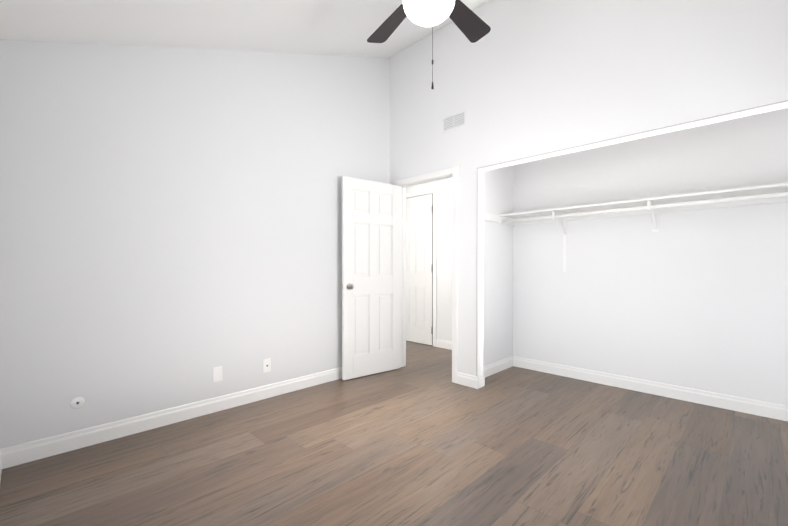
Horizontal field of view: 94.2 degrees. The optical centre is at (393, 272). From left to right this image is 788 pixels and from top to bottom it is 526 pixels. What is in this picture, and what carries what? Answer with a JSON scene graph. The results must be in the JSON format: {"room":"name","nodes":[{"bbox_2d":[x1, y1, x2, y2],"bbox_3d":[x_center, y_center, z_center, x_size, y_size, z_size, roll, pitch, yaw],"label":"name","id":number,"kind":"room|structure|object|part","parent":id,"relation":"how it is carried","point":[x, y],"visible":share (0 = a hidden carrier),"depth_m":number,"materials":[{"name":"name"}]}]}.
{"room":"empty bedroom","nodes":[
{"label":"empty bedroom","id":0,"kind":"room"},
{"bbox_2d":[0,39,389,448],"bbox_3d":[-1.200,-0.675,3.113,0.100,3.520,3.170,1,1,45],"label":"wall","id":1,"kind":"structure","parent":0,"point":[170,227],"depth_m":2.62,"materials":[{"name":"white paint"}]},
{"bbox_2d":[70,397,84,408],"bbox_3d":[-1.968,0.812,2.279,0.011,0.072,0.072,1,1,45],"label":"electrical outlet","id":2,"kind":"object","parent":1,"relation":"attached to","point":[77,402],"visible":1,"depth_m":2.28,"materials":[{"name":"white plastic"}]},
{"bbox_2d":[0,367,341,468],"bbox_3d":[-1.124,1.029,3.132,0.013,0.112,3.070,1,1,45],"label":"baseboard","id":3,"kind":"structure","parent":1,"relation":"attached to","point":[18,454],"depth_m":2.54,"materials":[{"name":"white paint"}]},
{"bbox_2d":[213,366,221,381],"bbox_3d":[-1.383,0.799,2.873,0.006,0.114,0.070,1,1,45],"label":"electrical outlet","id":4,"kind":"object","parent":1,"relation":"attached to","point":[217,374],"visible":1,"depth_m":2.87,"materials":[{"name":"white plastic"}]},
{"bbox_2d":[263,358,270,372],"bbox_3d":[-1.095,0.805,3.160,0.011,0.114,0.070,1,1,45],"label":"outlet","id":5,"kind":"object","parent":1,"relation":"attached to","point":[266,365],"visible":1,"depth_m":3.16,"materials":[{"name":"white plastic"}]},
{"bbox_2d":[0,0,489,57],"bbox_3d":[0.097,-1.901,1.883,3.650,1.309,3.270,1,1,45],"label":"ceiling","id":6,"kind":"structure","parent":0,"point":[338,27],"depth_m":2.49,"materials":[{"name":"white paint"}]},
{"bbox_2d":[367,0,490,88],"bbox_3d":[0.211,-1.441,2.067,1.232,0.991,1.200,1,1,45],"label":"fan","id":7,"kind":"object","parent":6,"relation":"hanging from","point":[472,26],"visible":1,"depth_m":2.26,"materials":[{"name":"black wood"}]},
{"bbox_3d":[0.193,-1.507,2.033,0.288,0.213,0.288,1,1,45],"label":"globe","id":8,"kind":"part","parent":7,"relation":"part of","materials":[{"name":"white glass"}]},
{"bbox_3d":[0.197,-1.253,1.914,0.065,0.619,0.062,1,1,45],"label":"pull chain","id":9,"kind":"part","parent":7,"relation":"part of","materials":[{"name":"grey metal"}]},
{"bbox_2d":[0,341,787,525],"bbox_3d":[-0.028,1.119,2.864,5.950,0.060,4.430,1,1,45],"label":"floor","id":10,"kind":"structure","parent":0,"point":[420,438],"depth_m":2.11,"materials":[{"name":"brown wood"}]},
{"bbox_2d":[406,178,451,340],"bbox_3d":[0.419,-0.196,5.451,2.920,2.500,0.100,1,1,45],"label":"wall","id":11,"kind":"structure","parent":0,"point":[444,259],"depth_m":5.11,"materials":[{"name":"white paint"}]},
{"bbox_2d":[406,194,431,344],"bbox_3d":[0.276,-0.040,5.493,0.732,2.170,0.095,1,1,45],"label":"hall door","id":12,"kind":"structure","parent":11,"relation":"in","point":[418,268],"depth_m":5.42,"materials":[{"name":"white paint"}]},
{"bbox_2d":[406,193,432,345],"bbox_3d":[0.300,-0.044,5.508,0.742,2.178,0.030,1,1,45],"label":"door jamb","id":13,"kind":"structure","parent":11,"relation":"in","point":[432,264],"depth_m":5.24,"materials":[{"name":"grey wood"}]},
{"bbox_2d":[406,188,436,346],"bbox_3d":[0.314,-0.073,5.524,0.884,2.252,0.086,1,1,45],"label":"door frame","id":14,"kind":"structure","parent":11,"relation":"attached to","point":[424,192],"depth_m":5.20,"materials":[{"name":"white paint"}]},
{"bbox_2d":[436,339,451,349],"bbox_3d":[0.414,0.999,5.392,2.820,0.112,0.013,1,1,45],"label":"baseboard","id":15,"kind":"structure","parent":11,"relation":"attached to","point":[445,344],"depth_m":5.10,"materials":[{"name":"white paint"}]},
{"bbox_2d":[483,165,513,366],"bbox_3d":[1.084,-0.176,3.977,0.100,2.500,1.060,1,1,45],"label":"wall","id":16,"kind":"structure","parent":0,"point":[498,279],"depth_m":3.95,"materials":[{"name":"white paint"}]},
{"bbox_2d":[484,213,499,222],"bbox_3d":[0.954,-0.567,3.755,0.019,0.076,0.510,1,1,45],"label":"closet shelf","id":17,"kind":"object","parent":16,"relation":"attached to","point":[487,217],"depth_m":3.81,"materials":[{"name":"white wood"}]},
{"bbox_2d":[483,356,512,376],"bbox_3d":[1.059,1.019,3.887,0.013,0.112,0.875,1,1,45],"label":"baseboard","id":18,"kind":"structure","parent":16,"relation":"attached to","point":[496,367],"depth_m":3.94,"materials":[{"name":"white paint"}]},
{"bbox_2d":[390,0,787,375],"bbox_3d":[1.212,-0.673,3.026,3.650,3.520,0.100,1,1,45],"label":"wall","id":19,"kind":"structure","parent":0,"point":[523,79],"depth_m":2.85,"materials":[{"name":"white paint"}]},
{"bbox_2d":[342,176,399,379],"bbox_3d":[-0.224,0.058,3.849,0.724,2.020,0.155,-1,1,-38],"label":"door","id":20,"kind":"structure","parent":19,"relation":"in","point":[370,277],"depth_m":3.81,"materials":[{"name":"white paint"}]},
{"bbox_3d":[-0.472,0.140,3.659,0.098,0.062,0.155,-1,1,-38],"label":"knob","id":21,"kind":"part","parent":20,"relation":"part of","materials":[{"name":"grey metal"}]},
{"bbox_2d":[394,166,457,382],"bbox_3d":[0.353,0.024,3.887,0.856,2.102,0.132,1,1,45],"label":"door frame","id":22,"kind":"structure","parent":19,"relation":"attached to","point":[439,174],"depth_m":3.72,"materials":[{"name":"white paint"}]},
{"bbox_2d":[442,109,465,132],"bbox_3d":[0.580,-1.469,3.566,0.285,0.160,0.011,1,1,45],"label":"air vent","id":23,"kind":"object","parent":19,"relation":"in","point":[454,121],"visible":1,"depth_m":3.56,"materials":[{"name":"white metal"}]},
{"bbox_2d":[457,372,484,388],"bbox_3d":[0.738,1.024,3.519,0.227,0.112,0.126,1,1,45],"label":"baseboard","id":24,"kind":"structure","parent":19,"relation":"attached to","point":[472,381],"depth_m":3.46,"materials":[{"name":"white paint"}]},
{"bbox_2d":[476,100,787,376],"bbox_3d":[1.730,0.017,2.523,2.592,1.928,0.104,1,1,45],"label":"trim","id":25,"kind":"structure","parent":19,"relation":"attached to","point":[480,262],"depth_m":3.19,"materials":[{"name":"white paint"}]},
{"bbox_2d":[513,108,787,405],"bbox_3d":[2.438,-0.166,3.192,2.930,2.500,0.100,1,1,45],"label":"wall","id":26,"kind":"structure","parent":0,"point":[695,299],"depth_m":3.19,"materials":[{"name":"white paint"}]},
{"bbox_2d":[500,183,787,271],"bbox_3d":[2.250,-0.305,3.070,2.830,0.618,0.335,1,1,45],"label":"closet shelf","id":27,"kind":"object","parent":26,"relation":"attached to","point":[654,207],"depth_m":3.11,"materials":[{"name":"white wood"}]},
{"bbox_3d":[2.166,-0.537,2.984,2.828,0.060,0.060,1,1,45],"label":"rod","id":28,"kind":"part","parent":27,"relation":"part of","materials":[{"name":"white paint"}]},
{"bbox_2d":[513,356,787,420],"bbox_3d":[2.368,1.028,3.198,2.817,0.112,0.013,1,1,45],"label":"baseboard","id":29,"kind":"structure","parent":26,"relation":"attached to","point":[754,407],"depth_m":3.19,"materials":[{"name":"white paint"}]},
{"bbox_3d":[-1.018,-0.076,0.782,3.450,2.385,0.100,1,1,45],"label":"wall","id":30,"kind":"structure","parent":0,"visible":0},
{"bbox_2d":[0,453,1,482],"bbox_3d":[-0.978,1.060,0.837,3.424,0.112,0.013,1,1,45],"label":"baseboard","id":31,"kind":"structure","parent":30,"relation":"attached to","point":[0,466],"depth_m":2.00,"materials":[{"name":"white paint"}]}
]}

